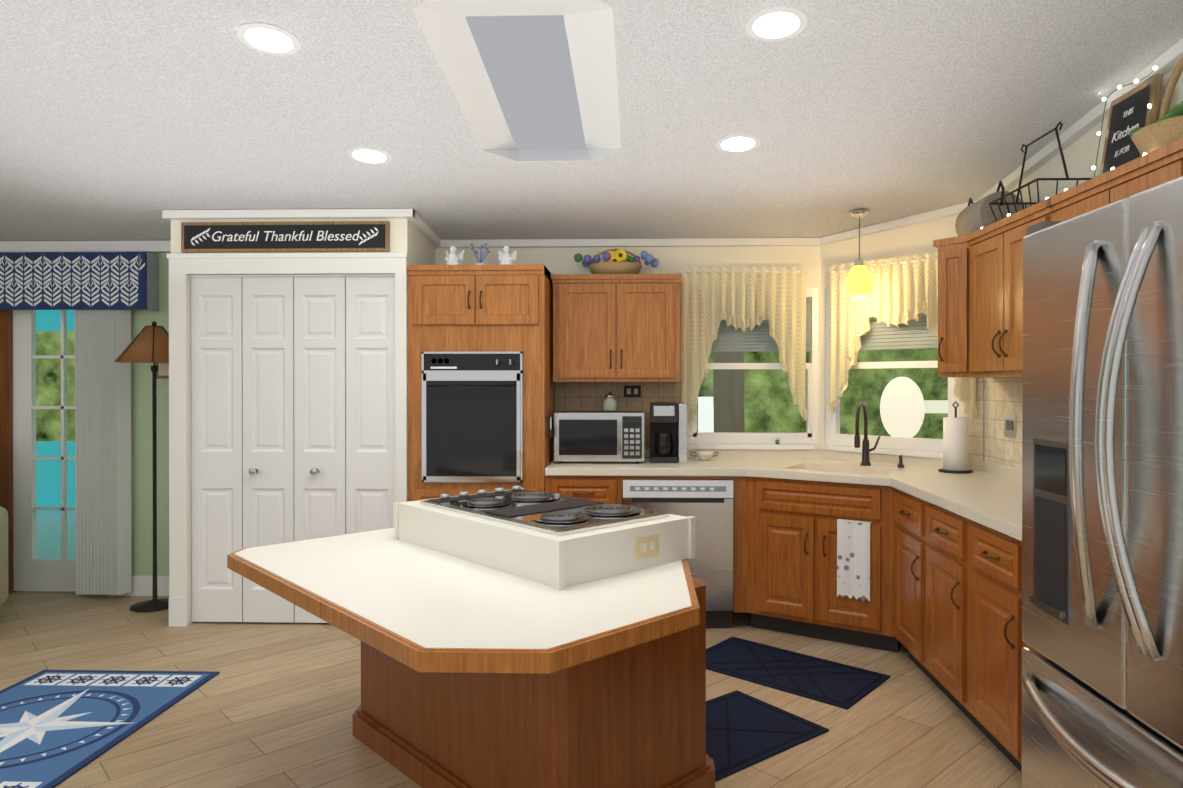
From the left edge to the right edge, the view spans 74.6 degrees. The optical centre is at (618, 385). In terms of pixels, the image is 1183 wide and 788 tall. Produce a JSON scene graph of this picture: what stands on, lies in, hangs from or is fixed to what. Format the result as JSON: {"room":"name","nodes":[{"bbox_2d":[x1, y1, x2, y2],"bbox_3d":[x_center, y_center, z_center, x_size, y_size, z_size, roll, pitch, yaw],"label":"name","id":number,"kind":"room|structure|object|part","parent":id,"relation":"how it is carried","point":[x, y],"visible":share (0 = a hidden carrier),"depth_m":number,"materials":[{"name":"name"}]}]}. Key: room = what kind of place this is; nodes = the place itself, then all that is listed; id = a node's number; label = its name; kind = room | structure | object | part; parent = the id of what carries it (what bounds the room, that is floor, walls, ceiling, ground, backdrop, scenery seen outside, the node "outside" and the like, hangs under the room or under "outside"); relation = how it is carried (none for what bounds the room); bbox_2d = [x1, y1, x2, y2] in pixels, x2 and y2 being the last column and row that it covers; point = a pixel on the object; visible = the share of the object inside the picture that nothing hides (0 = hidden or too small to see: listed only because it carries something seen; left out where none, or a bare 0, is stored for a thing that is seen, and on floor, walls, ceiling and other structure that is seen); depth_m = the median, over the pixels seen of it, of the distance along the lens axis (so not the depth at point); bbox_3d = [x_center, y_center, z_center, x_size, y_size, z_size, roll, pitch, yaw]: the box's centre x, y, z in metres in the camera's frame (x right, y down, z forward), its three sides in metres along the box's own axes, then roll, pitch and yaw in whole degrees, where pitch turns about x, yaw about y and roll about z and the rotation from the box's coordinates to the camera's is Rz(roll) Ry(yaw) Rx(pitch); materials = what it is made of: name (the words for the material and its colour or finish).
{"room":"kitchen","nodes":[
{"label":"kitchen","id":0,"kind":"room"},
{"bbox_2d":[131,253,170,575],"bbox_3d":[-4.365,-0.248,5.174,3.630,3.250,0.120,0,0,2],"label":"wall","id":1,"kind":"structure","parent":0,"point":[141,480],"depth_m":5.06,"materials":[{"name":"green paint"}]},
{"bbox_2d":[0,310,120,595],"bbox_3d":[-4.120,0.327,5.151,1.720,2.100,0.115,0,0,2],"label":"glass door","id":2,"kind":"structure","parent":1,"relation":"attached to","point":[28,570],"depth_m":5.14,"materials":[{"name":"white paint"}]},
{"bbox_2d":[0,252,158,310],"bbox_3d":[-3.619,-0.665,5.019,1.230,0.365,0.138,0,0,2],"label":"valance","id":3,"kind":"object","parent":1,"relation":"attached to","point":[79,281],"visible":1,"depth_m":4.95,"materials":[{"name":"blue fabric"}]},
{"bbox_2d":[75,310,131,594],"bbox_3d":[-3.569,0.395,5.008,0.930,1.895,0.079,0,0,2],"label":"vertical blinds","id":4,"kind":"object","parent":3,"relation":"hanging from","point":[103,462],"visible":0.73,"depth_m":4.97,"materials":[{"name":"white"}]},
{"bbox_2d":[121,575,168,595],"bbox_3d":[-4.368,1.312,5.112,3.628,0.130,0.015,0,0,2],"label":"baseboard","id":5,"kind":"structure","parent":1,"relation":"attached to","point":[142,585],"depth_m":5.07,"materials":[{"name":"white paint"}]},
{"bbox_2d":[156,363,168,378],"bbox_3d":[-2.917,-0.183,5.059,0.190,0.280,0.022,0,0,2],"label":"light switch","id":6,"kind":"object","parent":1,"relation":"attached to","point":[162,372],"visible":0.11,"depth_m":5.05,"materials":[{"name":"beige plastic"}]},
{"bbox_2d":[171,218,434,624],"bbox_3d":[-1.876,-0.246,4.738,1.370,3.250,0.603,0,0,2],"label":"wall","id":7,"kind":"structure","parent":0,"point":[412,241],"depth_m":4.45,"materials":[{"name":"beige paint"}]},
{"bbox_2d":[181,221,389,252],"bbox_3d":[-1.898,-0.845,4.420,1.196,0.170,0.024,0,0,2],"label":"sign","id":8,"kind":"object","parent":7,"relation":"attached to","point":[312,236],"visible":1,"depth_m":4.41,"materials":[{"name":"black wood"}]},
{"bbox_2d":[167,252,407,626],"bbox_3d":[-1.884,0.315,4.459,1.380,2.130,0.100,0,0,2],"label":"door frame","id":9,"kind":"structure","parent":7,"relation":"in","point":[182,267],"depth_m":4.43,"materials":[{"name":"white wood"}]},
{"bbox_2d":[191,276,394,622],"bbox_3d":[-1.867,0.371,4.453,1.199,1.993,0.082,0,0,2],"label":"closet door","id":10,"kind":"structure","parent":7,"relation":"in","point":[292,408],"depth_m":4.47,"materials":[{"name":"white paint"}]},
{"bbox_2d":[0,591,1021,787],"bbox_3d":[-2.034,1.422,1.517,8.500,0.060,7.670,0,0,2],"label":"floor","id":11,"kind":"structure","parent":0,"point":[273,704],"depth_m":3.29,"materials":[{"name":"brown wood"}]},
{"bbox_2d":[0,506,7,604],"bbox_3d":[-3.982,0.821,4.166,0.920,1.000,0.900,0,0,-18],"label":"recliner","id":12,"kind":"object","parent":11,"relation":"on","point":[3,555],"visible":1,"depth_m":4.60,"materials":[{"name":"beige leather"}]},
{"bbox_2d":[0,670,219,787],"bbox_3d":[-2.358,1.380,3.122,0.860,0.010,1.220,0,0,2],"label":"rug","id":13,"kind":"object","parent":11,"relation":"on","point":[57,727],"visible":1,"depth_m":3.24,"materials":[{"name":"blue fabric"}]},
{"bbox_2d":[114,321,168,611],"bbox_3d":[-2.889,0.488,4.834,0.438,1.780,0.430,0,0,2],"label":"floor lamp","id":14,"kind":"object","parent":11,"relation":"on","point":[148,344],"visible":0.9,"depth_m":4.77,"materials":[{"name":"brown fabric"}]},
{"bbox_3d":[-2.889,-0.253,4.831,0.438,0.229,0.430,0,0,2],"label":"lamp shade","id":15,"kind":"part","parent":14,"relation":"part of","materials":[{"name":"brown fabric"}]},
{"bbox_2d":[407,264,555,501],"bbox_3d":[-0.800,0.349,4.671,0.780,2.060,0.678,0,0,2],"label":"tall cabinet","id":16,"kind":"object","parent":11,"relation":"on","point":[481,394],"visible":0.75,"depth_m":4.39,"materials":[{"name":"brown wood"}]},
{"bbox_2d":[445,246,463,264],"bbox_3d":[-0.971,-0.751,4.564,0.110,0.137,0.090,0,0,2],"label":"angel figurine","id":17,"kind":"object","parent":16,"relation":"on","point":[452,258],"visible":0.88,"depth_m":4.54,"materials":[{"name":"white ceramic"}]},
{"bbox_2d":[422,351,522,482],"bbox_3d":[-0.822,0.179,4.595,0.573,0.740,0.526,0,0,2],"label":"oven","id":18,"kind":"object","parent":16,"relation":"in","point":[472,401],"depth_m":4.38,"materials":[{"name":"grey"}]},
{"bbox_2d":[470,243,489,264],"bbox_3d":[-0.814,-0.759,4.579,0.113,0.153,0.073,0,0,2],"label":"plant pot","id":19,"kind":"object","parent":16,"relation":"on","point":[476,252],"visible":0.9,"depth_m":4.57,"materials":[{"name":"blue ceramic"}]},
{"bbox_2d":[498,246,516,264],"bbox_3d":[-0.656,-0.751,4.554,0.110,0.137,0.090,0,0,2],"label":"angel figurine","id":20,"kind":"object","parent":16,"relation":"on","point":[506,257],"visible":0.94,"depth_m":4.53,"materials":[{"name":"white ceramic"}]},
{"bbox_2d":[546,413,552,438],"bbox_3d":[-0.398,0.237,4.496,0.030,0.145,0.060,0,0,2],"label":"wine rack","id":21,"kind":"object","parent":16,"relation":"attached to","point":[550,429],"visible":1,"depth_m":4.48,"materials":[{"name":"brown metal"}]},
{"bbox_2d":[353,529,714,787],"bbox_3d":[-0.360,1.031,2.884,1.392,0.710,1.392,0,0,2],"label":"kitchen island","id":22,"kind":"object","parent":11,"relation":"on","point":[439,730],"depth_m":2.45,"materials":[{"name":"brown wood"}]},
{"bbox_2d":[227,517,705,676],"bbox_3d":[-0.602,0.652,2.740,1.697,0.048,1.796,0,0,2],"label":"island countertop","id":23,"kind":"structure","parent":22,"relation":"on","point":[545,596],"depth_m":2.43,"materials":[{"name":"white laminate"}]},
{"bbox_2d":[393,485,694,589],"bbox_3d":[-0.316,0.531,2.975,1.200,0.188,1.200,0,0,2],"label":"cooktop","id":24,"kind":"object","parent":23,"relation":"in","point":[518,538],"depth_m":2.65,"materials":[{"name":"white"}]},
{"bbox_2d":[623,479,732,627],"bbox_3d":[0.343,0.955,4.604,0.618,0.848,0.526,0,0,2],"label":"dishwasher","id":25,"kind":"object","parent":11,"relation":"on","point":[707,504],"visible":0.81,"depth_m":4.34,"materials":[{"name":"silver metal"}]},
{"bbox_2d":[706,690,828,781],"bbox_3d":[0.438,1.380,3.104,0.640,0.009,0.500,0,0,-38],"label":"area rug","id":26,"kind":"object","parent":11,"relation":"on","point":[744,731],"visible":0.62,"depth_m":3.08,"materials":[{"name":"blue"}]},
{"bbox_2d":[706,637,889,709],"bbox_3d":[0.802,1.378,3.771,0.870,0.009,0.480,0,0,40],"label":"area rug","id":27,"kind":"object","parent":11,"relation":"on","point":[839,685],"visible":0.85,"depth_m":3.71,"materials":[{"name":"blue"}]},
{"bbox_2d":[733,457,948,650],"bbox_3d":[1.195,0.925,4.368,0.948,0.910,0.836,0,0,2],"label":"base cabinet","id":28,"kind":"object","parent":11,"relation":"on","point":[802,604],"depth_m":4.21,"materials":[{"name":"brown wood"}]},
{"bbox_2d":[545,457,1021,576],"bbox_3d":[0.768,0.491,3.554,2.409,0.044,2.822,0,0,2],"label":"countertop","id":29,"kind":"structure","parent":28,"relation":"on","point":[969,522],"depth_m":4.06,"materials":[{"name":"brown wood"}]},
{"bbox_2d":[554,411,643,462],"bbox_3d":[-0.108,0.313,4.745,0.535,0.300,0.395,0,0,2],"label":"microwave","id":30,"kind":"object","parent":29,"relation":"on","point":[595,436],"visible":1,"depth_m":4.58,"materials":[{"name":"silver metal"}]},
{"bbox_2d":[603,392,616,411],"bbox_3d":[-0.050,0.101,4.770,0.090,0.122,0.088,0,0,2],"label":"jar","id":31,"kind":"object","parent":30,"relation":"on","point":[609,403],"visible":1,"depth_m":4.74,"materials":[{"name":"green ceramic"}]},
{"bbox_2d":[650,402,686,462],"bbox_3d":[0.305,0.286,4.739,0.220,0.355,0.264,0,0,2],"label":"coffee maker","id":32,"kind":"object","parent":29,"relation":"on","point":[668,432],"visible":1,"depth_m":4.63,"materials":[{"name":"grey plastic"}]},
{"bbox_2d":[690,450,717,460],"bbox_3d":[0.531,0.435,4.785,0.176,0.055,0.120,0,0,2],"label":"bowl","id":33,"kind":"object","parent":29,"relation":"on","point":[703,455],"visible":1,"depth_m":4.75,"materials":[{"name":"beige ceramic"}]},
{"bbox_2d":[785,463,897,474],"bbox_3d":[1.257,0.553,4.352,0.665,0.166,0.592,0,0,2],"label":"sink","id":34,"kind":"object","parent":29,"relation":"in","point":[790,468],"depth_m":4.47,"materials":[{"name":"white ceramic"}]},
{"bbox_2d":[854,402,879,465],"bbox_3d":[1.415,0.279,4.418,0.186,0.371,0.210,0,0,2],"label":"faucet","id":35,"kind":"object","parent":29,"relation":"on","point":[866,450],"visible":1,"depth_m":4.47,"materials":[{"name":"brown metal"}]},
{"bbox_2d":[898,455,903,467],"bbox_3d":[1.592,0.430,4.367,0.042,0.070,0.055,0,0,2],"label":"soap pump","id":36,"kind":"object","parent":29,"relation":"on","point":[900,465],"visible":1,"depth_m":4.37,"materials":[{"name":"brown metal"}]},
{"bbox_2d":[938,401,972,473],"bbox_3d":[1.814,0.276,4.167,0.170,0.379,0.167,0,0,2],"label":"paper towel holder","id":37,"kind":"object","parent":29,"relation":"on","point":[955,444],"visible":1,"depth_m":4.12,"materials":[{"name":"white paper"}]},
{"bbox_2d":[837,519,871,600],"bbox_3d":[1.226,0.909,4.031,0.170,0.406,0.040,0,0,32],"label":"dish towel","id":38,"kind":"object","parent":28,"relation":"hanging from","point":[853,557],"visible":0.94,"depth_m":4.03,"materials":[{"name":"white fabric"}]},
{"bbox_2d":[889,573,916,664],"bbox_3d":[1.679,0.948,3.709,0.597,0.870,0.455,0,0,2],"label":"base cabinet","id":39,"kind":"object","parent":11,"relation":"on","point":[902,586],"depth_m":3.78,"materials":[{"name":"brown wood"}]},
{"bbox_2d":[917,573,960,709],"bbox_3d":[1.666,0.950,3.254,0.597,0.870,0.454,0,0,2],"label":"base cabinet","id":40,"kind":"object","parent":11,"relation":"on","point":[943,606],"depth_m":3.31,"materials":[{"name":"brown wood"}]},
{"bbox_2d":[961,573,1016,767],"bbox_3d":[1.653,0.951,2.800,0.597,0.870,0.454,0,0,2],"label":"base cabinet","id":41,"kind":"object","parent":11,"relation":"on","point":[988,604],"depth_m":2.84,"materials":[{"name":"brown wood"}]},
{"bbox_2d":[1017,577,1030,772],"bbox_3d":[1.640,0.953,2.347,0.597,0.870,0.454,0,0,2],"label":"base cabinet","id":42,"kind":"object","parent":11,"relation":"on","point":[1020,643],"depth_m":2.62,"materials":[{"name":"brown wood"}]},
{"bbox_2d":[1020,176,1182,787],"bbox_3d":[1.448,0.483,1.652,0.905,1.817,0.910,0,0,2],"label":"fridge","id":43,"kind":"object","parent":11,"relation":"on","point":[1101,675],"visible":1,"depth_m":1.70,"materials":[{"name":"silver metal"}]},
{"bbox_2d":[0,0,1182,240],"bbox_3d":[-2.187,-1.407,1.420,8.440,1.003,7.490,0,0,2],"label":"ceiling","id":44,"kind":"structure","parent":0,"point":[124,120],"depth_m":3.17,"materials":[{"name":"white paint"}]},
{"bbox_2d":[237,23,300,55],"bbox_3d":[-1.187,-1.174,2.637,0.200,0.021,0.200,0,0,2],"label":"recessed light","id":45,"kind":"object","parent":44,"relation":"in","point":[268,39],"visible":1,"depth_m":2.63,"materials":[{"name":"white paint"}]},
{"bbox_2d":[347,147,391,163],"bbox_3d":[-1.163,-1.072,3.627,0.200,0.021,0.200,0,0,2],"label":"recessed light","id":46,"kind":"object","parent":44,"relation":"in","point":[368,155],"visible":1,"depth_m":3.62,"materials":[{"name":"white paint"}]},
{"bbox_2d":[716,134,759,152],"bbox_3d":[0.537,-1.082,3.478,0.200,0.021,0.200,0,0,2],"label":"recessed light","id":47,"kind":"object","parent":44,"relation":"in","point":[740,143],"visible":1,"depth_m":3.47,"materials":[{"name":"white paint"}]},
{"bbox_2d":[746,7,806,41],"bbox_3d":[0.517,-1.179,2.538,0.200,0.021,0.200,0,0,2],"label":"recessed light","id":48,"kind":"object","parent":44,"relation":"in","point":[776,24],"visible":1,"depth_m":2.53,"materials":[{"name":"white paint"}]},
{"bbox_2d":[846,209,872,297],"bbox_3d":[1.371,-0.741,4.406,0.150,0.490,0.150,0,0,2],"label":"pendant light","id":49,"kind":"object","parent":44,"relation":"hanging from","point":[859,282],"visible":1,"depth_m":4.36,"materials":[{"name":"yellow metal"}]},
{"bbox_2d":[435,68,1182,460],"bbox_3d":[-0.288,-0.233,1.369,4.740,3.250,7.490,0,0,2],"label":"wall","id":50,"kind":"structure","parent":0,"point":[1081,160],"depth_m":4.94,"materials":[{"name":"beige paint"}]},
{"bbox_2d":[0,38,1182,252],"bbox_3d":[-2.181,-1.277,1.360,8.215,0.858,7.375,0,0,2],"label":"crown molding","id":51,"kind":"structure","parent":50,"relation":"attached to","point":[1168,60],"depth_m":4.52,"materials":[{"name":"white wood"}]},
{"bbox_2d":[551,274,681,381],"bbox_3d":[-0.008,-0.344,4.799,0.786,0.645,0.371,0,0,2],"label":"upper cabinet","id":52,"kind":"object","parent":50,"relation":"attached to","point":[616,327],"visible":1,"depth_m":4.65,"materials":[{"name":"brown wood"}]},
{"bbox_2d":[574,249,658,273],"bbox_3d":[-0.008,-0.762,4.816,0.526,0.187,0.335,0,0,2],"label":"flower basket","id":53,"kind":"object","parent":52,"relation":"on","point":[614,263],"visible":0.98,"depth_m":4.73,"materials":[{"name":"wicker"}]},
{"bbox_2d":[624,386,640,396],"bbox_3d":[0.091,0.040,4.972,0.110,0.075,0.008,0,0,2],"label":"outlet","id":54,"kind":"object","parent":50,"relation":"attached to","point":[632,391],"visible":1,"depth_m":4.97,"materials":[{"name":"grey plastic"}]},
{"bbox_2d":[644,449,820,456],"bbox_3d":[0.442,0.437,4.966,1.676,0.054,0.019,0,0,2],"label":"backsplash","id":55,"kind":"structure","parent":50,"relation":"attached to","point":[721,452],"depth_m":4.94,"materials":[{"name":"beige tile"}]},
{"bbox_2d":[679,267,807,432],"bbox_3d":[0.796,-0.205,4.919,0.811,1.085,0.089,0,0,2],"label":"curtain","id":56,"kind":"object","parent":50,"relation":"attached to","point":[743,298],"visible":0.96,"depth_m":4.91,"materials":[{"name":"beige fabric"}]},
{"bbox_3d":[0.796,-0.717,4.932,0.811,0.030,0.059,0,0,2],"label":"rod","id":57,"kind":"part","parent":56,"relation":"part of","materials":[{"name":"white paint"}]},
{"bbox_2d":[687,288,818,448],"bbox_3d":[0.852,-0.107,4.989,0.870,1.030,0.120,0,0,2],"label":"window","id":58,"kind":"structure","parent":50,"relation":"in","point":[809,439],"depth_m":4.97,"materials":[{"name":"white plastic"}]},
{"label":"glass","id":59,"kind":"part","parent":58,"relation":"part of","materials":[{"name":"clear glass"}]},
{"bbox_2d":[711,295,811,351],"bbox_3d":[0.862,-0.397,4.990,0.756,0.361,0.035,0,0,2],"label":"window blind","id":60,"kind":"object","parent":58,"relation":"attached to","point":[723,330],"visible":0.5,"depth_m":4.98,"materials":[{"name":"grey"}]},
{"bbox_2d":[825,287,958,457],"bbox_3d":[1.630,-0.106,4.630,0.120,1.030,0.870,0,0,-43],"label":"bay window","id":61,"kind":"structure","parent":50,"relation":"in","point":[902,408],"depth_m":4.61,"materials":[{"name":"white plastic"}]},
{"bbox_3d":[1.641,-0.121,4.654,0.537,0.910,0.537,0,0,2],"label":"glass","id":62,"kind":"part","parent":61,"relation":"part of","materials":[{"name":"white"}]},
{"bbox_2d":[860,313,936,349],"bbox_3d":[1.625,-0.395,4.638,0.559,0.361,0.559,0,0,2],"label":"blind","id":63,"kind":"object","parent":61,"relation":"attached to","point":[924,334],"depth_m":4.59,"materials":[{"name":"grey"}]},
{"bbox_2d":[828,252,977,419],"bbox_3d":[1.635,-0.278,4.521,0.089,0.935,0.914,0,0,-43],"label":"window curtain","id":64,"kind":"object","parent":50,"relation":"attached to","point":[904,289],"visible":0.71,"depth_m":4.59,"materials":[{"name":"beige fabric"}]},
{"bbox_3d":[1.643,-0.716,4.528,0.682,0.030,0.682,0,0,2],"label":"rod","id":65,"kind":"part","parent":64,"relation":"part of","materials":[{"name":"white paint"}]},
{"bbox_2d":[933,236,960,377],"bbox_3d":[1.745,-0.363,3.828,0.473,0.650,0.576,0,0,2],"label":"upper cabinet","id":66,"kind":"object","parent":50,"relation":"attached to","point":[949,249],"depth_m":3.61,"materials":[{"name":"brown wood"}]},
{"bbox_2d":[981,461,1021,480],"bbox_3d":[1.952,0.444,3.153,0.019,0.054,2.089,0,0,2],"label":"backsplash","id":67,"kind":"structure","parent":50,"relation":"attached to","point":[986,466],"depth_m":3.98,"materials":[{"name":"beige tile"}]},
{"bbox_2d":[961,198,1048,377],"bbox_3d":[1.761,-0.360,3.202,0.405,0.650,0.753,0,0,2],"label":"upper cabinet","id":68,"kind":"object","parent":50,"relation":"attached to","point":[980,295],"depth_m":3.28,"materials":[{"name":"brown wood"}]},
{"bbox_2d":[955,181,1024,235],"bbox_3d":[1.781,-0.815,3.724,0.210,0.249,0.388,0,0,2],"label":"basket","id":69,"kind":"object","parent":68,"relation":"on","point":[975,216],"visible":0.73,"depth_m":3.59,"materials":[{"name":"grey metal"}]},
{"bbox_2d":[989,122,1091,221],"bbox_3d":[1.788,-0.876,3.282,0.248,0.379,0.429,0,0,2],"label":"wire basket","id":70,"kind":"object","parent":68,"relation":"on","point":[1018,189],"visible":0.38,"depth_m":3.22,"materials":[{"name":"grey metal"}]},
{"bbox_2d":[1004,413,1016,437],"bbox_3d":[1.971,0.202,3.902,0.010,0.120,0.120,0,0,2],"label":"switch plate","id":71,"kind":"object","parent":50,"relation":"attached to","point":[1010,424],"visible":1,"depth_m":3.89,"materials":[{"name":"beige plastic"}]},
{"bbox_2d":[1049,138,1182,220],"bbox_3d":[1.753,-0.357,2.466,0.377,0.650,0.720,0,0,2],"label":"upper cabinet","id":72,"kind":"object","parent":50,"relation":"attached to","point":[1164,164],"depth_m":2.41,"materials":[{"name":"brown wood"}]},
{"bbox_2d":[980,66,1157,228],"bbox_3d":[1.737,-0.901,2.807,0.279,0.432,1.366,0,0,2],"label":"string lights","id":73,"kind":"object","parent":72,"relation":"on","point":[1119,87],"visible":0.48,"depth_m":2.86,"materials":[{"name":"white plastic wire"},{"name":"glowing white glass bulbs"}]},
{"bbox_2d":[1100,74,1163,174],"bbox_3d":[1.865,-0.885,2.840,0.080,0.400,0.270,0,0,2],"label":"sign","id":74,"kind":"object","parent":72,"relation":"on","point":[1129,111],"visible":0.62,"depth_m":2.83,"materials":[{"name":"black wood"}]},
{"bbox_2d":[1129,57,1182,155],"bbox_3d":[1.762,-0.859,2.366,0.330,0.352,0.475,0,0,2],"label":"basket","id":75,"kind":"object","parent":72,"relation":"on","point":[1165,128],"visible":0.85,"depth_m":2.36,"materials":[{"name":"brown"}]},
{"label":"outside","id":76,"kind":"structure","parent":0,"visible":0},
{"bbox_2d":[36,310,947,440],"bbox_3d":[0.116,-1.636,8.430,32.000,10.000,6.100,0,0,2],"label":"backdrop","id":77,"kind":"structure","parent":76,"point":[45,366],"depth_m":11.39,"materials":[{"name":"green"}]},
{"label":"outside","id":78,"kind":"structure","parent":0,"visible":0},
{"bbox_2d":[36,310,75,558],"bbox_3d":[-4.532,0.045,6.835,4.800,2.750,3.170,0,0,2],"label":"sunroom","id":79,"kind":"structure","parent":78,"point":[49,468],"depth_m":8.36,"materials":[{"name":"teal"}]}
]}

